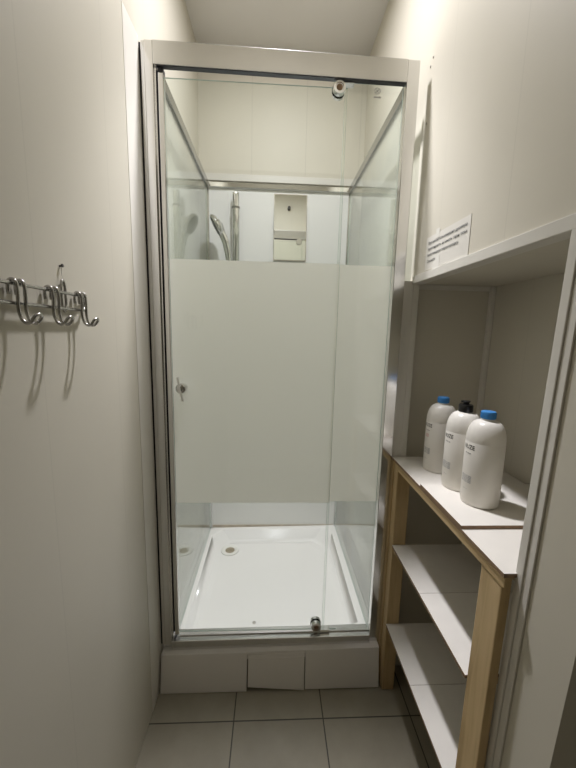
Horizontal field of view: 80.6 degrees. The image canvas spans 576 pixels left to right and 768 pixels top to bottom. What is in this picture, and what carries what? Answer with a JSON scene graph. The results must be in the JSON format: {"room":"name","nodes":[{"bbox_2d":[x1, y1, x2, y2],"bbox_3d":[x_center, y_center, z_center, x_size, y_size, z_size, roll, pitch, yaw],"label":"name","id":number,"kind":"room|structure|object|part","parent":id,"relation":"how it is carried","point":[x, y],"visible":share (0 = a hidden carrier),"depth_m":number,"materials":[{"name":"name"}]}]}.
{"room":"shower room","nodes":[
{"label":"shower room","id":0,"kind":"room"},
{"bbox_2d":[0,0,203,767],"bbox_3d":[-0.465,-0.121,0.490,0.100,2.690,3.000,1,9,-3],"label":"wall","id":1,"kind":"structure","parent":0,"point":[76,690],"depth_m":0.68,"materials":[{"name":"white paint"}]},
{"bbox_2d":[0,264,98,326],"bbox_3d":[-0.393,-0.141,0.477,0.045,0.113,0.453,1,9,-3],"label":"wall hook rack","id":2,"kind":"object","parent":1,"relation":"attached to","point":[81,296],"visible":1,"depth_m":0.58,"materials":[{"name":"silver metal"}]},
{"bbox_3d":[-0.406,-0.131,0.478,0.012,0.034,0.453,1,9,-3],"label":"double rail","id":3,"kind":"part","parent":2,"relation":"part of","materials":[{"name":"silver metal"}]},
{"bbox_2d":[121,0,161,709],"bbox_3d":[-0.446,0.077,1.066,0.001,2.125,0.104,1,9,-3],"label":"trim","id":4,"kind":"structure","parent":1,"relation":"attached to","point":[130,37],"depth_m":1.03,"materials":[{"name":"white paint"}]},
{"bbox_2d":[197,72,367,541],"bbox_3d":[0.324,-0.328,1.963,1.612,2.690,0.100,1,9,-3],"label":"wall","id":5,"kind":"structure","parent":0,"point":[244,128],"depth_m":1.75,"materials":[{"name":"white paint"}]},
{"bbox_2d":[199,173,362,186],"bbox_3d":[-0.033,-1.067,1.776,0.856,0.034,0.012,1,9,-3],"label":"trim","id":6,"kind":"structure","parent":5,"relation":"attached to","point":[210,176],"depth_m":1.77,"materials":[{"name":"white plastic"}]},
{"bbox_2d":[185,0,388,55],"bbox_3d":[0.025,-1.480,0.354,2.600,0.060,3.100,1,9,-3],"label":"ceiling","id":7,"kind":"structure","parent":0,"point":[351,27],"depth_m":1.54,"materials":[{"name":"white paint"}]},
{"bbox_2d":[135,657,439,767],"bbox_3d":[-0.038,1.237,0.770,2.600,0.060,3.100,1,9,-3],"label":"floor","id":8,"kind":"structure","parent":0,"point":[369,727],"depth_m":1.13,"materials":[{"name":"tile"}]},
{"bbox_2d":[138,39,419,693],"bbox_3d":[-0.058,0.022,1.506,0.815,2.116,0.841,1,9,-3],"label":"cabin","id":9,"kind":"object","parent":8,"relation":"on","point":[268,382],"visible":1,"depth_m":1.18,"materials":[{"name":"glass"}]},
{"bbox_3d":[-0.422,-0.004,1.127,0.040,1.967,0.042,1,9,-3],"label":"frame post","id":10,"kind":"part","parent":9,"relation":"part of","materials":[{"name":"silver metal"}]},
{"bbox_3d":[-0.352,0.015,1.123,0.033,0.079,0.045,1,9,-3],"label":"door knob","id":11,"kind":"part","parent":9,"relation":"part of","materials":[{"name":"silver metal"}]},
{"bbox_3d":[-0.400,-0.969,1.366,0.018,0.032,0.742,1,9,-3],"label":"rail","id":12,"kind":"part","parent":9,"relation":"part of","materials":[{"name":"grey metal"}]},
{"bbox_3d":[-0.423,-0.019,1.519,0.006,1.893,0.728,1,9,-3],"label":"pane","id":13,"kind":"part","parent":9,"relation":"part of","materials":[{"name":"clear glass"}]},
{"bbox_3d":[-0.438,-0.095,1.883,0.021,1.917,0.015,1,9,-3],"label":"corner post","id":14,"kind":"part","parent":9,"relation":"part of","materials":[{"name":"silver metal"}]},
{"bbox_2d":[232,192,239,260],"bbox_3d":[-0.282,-0.547,1.770,0.054,0.853,0.124,3,9,14],"label":"riser rail","id":15,"kind":"object","parent":9,"relation":"attached to","point":[235,195],"visible":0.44,"depth_m":1.74,"materials":[{"name":"silver metal"}]},
{"bbox_2d":[210,214,231,260],"bbox_3d":[-0.307,-0.332,1.797,0.231,1.024,0.100,-6,12,-41],"label":"shower","id":16,"kind":"object","parent":15,"relation":"attached to","point":[218,226],"visible":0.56,"depth_m":1.68,"materials":[{"name":"silver metal"}]},
{"bbox_3d":[-0.128,0.675,1.243,0.540,0.512,0.005,1,9,-3],"label":"pane","id":17,"kind":"part","parent":9,"relation":"part of","materials":[{"name":"clear glass"}]},
{"bbox_3d":[-0.097,-0.639,1.042,0.540,0.504,0.005,1,9,-3],"label":"door pane","id":18,"kind":"part","parent":9,"relation":"part of","materials":[{"name":"clear glass"}]},
{"bbox_2d":[160,525,378,693],"bbox_3d":[-0.080,0.990,1.651,0.804,0.156,0.836,1,9,-3],"label":"shower tray","id":19,"kind":"object","parent":9,"relation":"attached to","point":[240,575],"depth_m":1.49,"materials":[{"name":"white ceramic"}]},
{"bbox_3d":[-0.061,0.958,1.290,0.738,0.051,0.053,1,9,-3],"label":"rail","id":20,"kind":"part","parent":9,"relation":"part of","materials":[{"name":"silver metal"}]},
{"bbox_3d":[-0.068,-0.076,1.913,0.761,1.888,0.006,1,9,-3],"label":"panel","id":21,"kind":"part","parent":9,"relation":"part of","materials":[{"name":"glass"}]},
{"bbox_3d":[-0.045,-1.018,1.760,0.727,0.026,0.013,1,9,-3],"label":"rail","id":22,"kind":"part","parent":9,"relation":"part of","materials":[{"name":"silver metal"}]},
{"bbox_3d":[-0.016,-0.933,0.988,0.738,0.069,0.018,1,9,-3],"label":"head rail","id":23,"kind":"part","parent":9,"relation":"part of","materials":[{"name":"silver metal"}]},
{"bbox_2d":[273,194,306,260],"bbox_3d":[0.011,-0.822,1.790,0.173,0.333,0.017,1,9,-3],"label":"wall mirror","id":24,"kind":"object","parent":9,"relation":"attached to","point":[290,210],"visible":1,"depth_m":1.79,"materials":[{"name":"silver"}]},
{"bbox_3d":[0.305,-0.084,1.919,0.019,1.917,0.015,1,9,-3],"label":"corner post","id":25,"kind":"part","parent":9,"relation":"part of","materials":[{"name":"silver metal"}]},
{"bbox_3d":[0.224,0.684,1.269,0.178,0.522,0.005,1,9,-3],"label":"pane","id":26,"kind":"part","parent":9,"relation":"part of","materials":[{"name":"clear glass"}]},
{"bbox_3d":[0.322,-0.015,1.554,0.006,1.878,0.728,1,9,-3],"label":"pane","id":27,"kind":"part","parent":9,"relation":"part of","materials":[{"name":"clear glass"}]},
{"bbox_3d":[0.255,-0.646,1.066,0.178,0.526,0.005,1,9,-3],"label":"fixed pane","id":28,"kind":"part","parent":9,"relation":"part of","materials":[{"name":"clear glass"}]},
{"bbox_3d":[0.344,-0.949,1.404,0.018,0.032,0.742,1,9,-3],"label":"rail","id":29,"kind":"part","parent":9,"relation":"part of","materials":[{"name":"grey metal"}]},
{"bbox_3d":[0.348,0.018,1.157,0.037,1.967,0.024,1,9,-3],"label":"frame post","id":30,"kind":"part","parent":9,"relation":"part of","materials":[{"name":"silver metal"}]},
{"bbox_2d":[378,457,523,767],"bbox_3d":[0.526,0.739,0.977,0.322,0.886,0.584,1,9,-3],"label":"shelf unit","id":31,"kind":"object","parent":8,"relation":"on","point":[451,664],"visible":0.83,"depth_m":0.95,"materials":[{"name":"white laminate"}]},
{"bbox_3d":[0.370,0.699,1.246,0.034,0.877,0.021,1,9,-3],"label":"post","id":32,"kind":"part","parent":31,"relation":"part of","materials":[{"name":"brown wood"}]},
{"bbox_3d":[0.380,0.704,1.218,0.045,0.877,0.036,1,9,-3],"label":"post","id":33,"kind":"part","parent":31,"relation":"part of","materials":[{"name":"brown wood"}]},
{"bbox_2d":[423,396,455,473],"bbox_3d":[0.480,0.156,1.071,0.088,0.235,0.088,1,9,-3],"label":"lotion bottle","id":34,"kind":"object","parent":31,"relation":"on","point":[438,414],"visible":0.84,"depth_m":1.04,"materials":[{"name":"white plastic"}]},
{"bbox_2d":[424,422,431,453],"bbox_3d":[0.438,0.178,1.067,0.003,0.114,0.032,0,9,-9],"label":"print","id":35,"kind":"object","parent":34,"relation":"attached to","point":[428,433],"depth_m":1.06,"materials":[{"name":"black"}]},
{"bbox_2d":[420,484,529,528],"bbox_3d":[0.539,0.304,0.863,0.321,0.008,0.210,1,9,-3],"label":"shelf board","id":36,"kind":"object","parent":31,"relation":"on","point":[510,512],"visible":0.67,"depth_m":0.83,"materials":[{"name":"white laminate"}]},
{"bbox_2d":[441,400,479,491],"bbox_3d":[0.478,0.165,0.932,0.088,0.243,0.088,1,9,-3],"label":"lotion bottle","id":37,"kind":"object","parent":36,"relation":"on","point":[458,422],"visible":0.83,"depth_m":0.91,"materials":[{"name":"white plastic"}]},
{"bbox_2d":[443,434,452,471],"bbox_3d":[0.435,0.191,0.929,0.003,0.114,0.032,0,9,-9],"label":"print","id":38,"kind":"object","parent":37,"relation":"attached to","point":[448,445],"depth_m":0.92,"materials":[{"name":"black"}]},
{"bbox_2d":[460,410,506,509],"bbox_3d":[0.487,0.182,0.845,0.088,0.235,0.088,1,9,-3],"label":"lotion bottle","id":39,"kind":"object","parent":36,"relation":"on","point":[486,437],"visible":1,"depth_m":0.81,"materials":[{"name":"white plastic"}]},
{"bbox_2d":[462,443,474,483],"bbox_3d":[0.444,0.204,0.842,0.003,0.114,0.032,0,9,-9],"label":"print","id":40,"kind":"object","parent":39,"relation":"attached to","point":[468,469],"depth_m":0.83,"materials":[{"name":"black"}]},
{"bbox_3d":[0.391,0.779,0.724,0.018,0.877,0.074,1,9,-3],"label":"post","id":41,"kind":"part","parent":31,"relation":"part of","materials":[{"name":"brown wood"}]},
{"bbox_2d":[344,0,575,767],"bbox_3d":[0.735,-0.198,1.174,0.664,2.690,1.535,1,9,-3],"label":"wall","id":42,"kind":"structure","parent":0,"point":[495,132],"depth_m":0.84,"materials":[{"name":"white paint"}]},
{"bbox_2d":[378,281,418,641],"bbox_3d":[0.385,0.396,1.229,0.054,1.483,0.034,1,9,-3],"label":"trim","id":43,"kind":"structure","parent":42,"relation":"attached to","point":[411,291],"depth_m":1.15,"materials":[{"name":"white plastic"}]},
{"bbox_2d":[425,214,471,270],"bbox_3d":[0.418,-0.369,0.905,0.002,0.115,0.230,1,9,-3],"label":"paper notice","id":44,"kind":"object","parent":42,"relation":"attached to","point":[449,244],"visible":1,"depth_m":0.89,"materials":[{"name":"white paper"}]},
{"bbox_2d":[419,284,490,291],"bbox_3d":[0.553,-0.322,1.139,0.255,0.016,0.010,1,9,-3],"label":"trim","id":45,"kind":"structure","parent":42,"relation":"attached to","point":[422,287],"depth_m":1.14,"materials":[{"name":"white plastic"}]},
{"bbox_2d":[462,287,496,543],"bbox_3d":[0.673,0.403,1.253,0.016,1.476,0.016,1,9,-3],"label":"trim","id":46,"kind":"structure","parent":42,"relation":"attached to","point":[492,293],"depth_m":1.17,"materials":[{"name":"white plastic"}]},
{"bbox_2d":[412,213,575,284],"bbox_3d":[0.435,-0.290,0.803,0.036,0.024,0.612,1,9,-3],"label":"trim","id":47,"kind":"structure","parent":42,"relation":"attached to","point":[561,229],"depth_m":0.66,"materials":[{"name":"white plastic"}]},
{"bbox_2d":[484,229,575,767],"bbox_3d":[0.426,0.493,0.632,0.027,1.473,0.074,1,9,-3],"label":"trim","id":48,"kind":"structure","parent":42,"relation":"attached to","point":[565,332],"depth_m":0.58,"materials":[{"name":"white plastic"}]}
]}

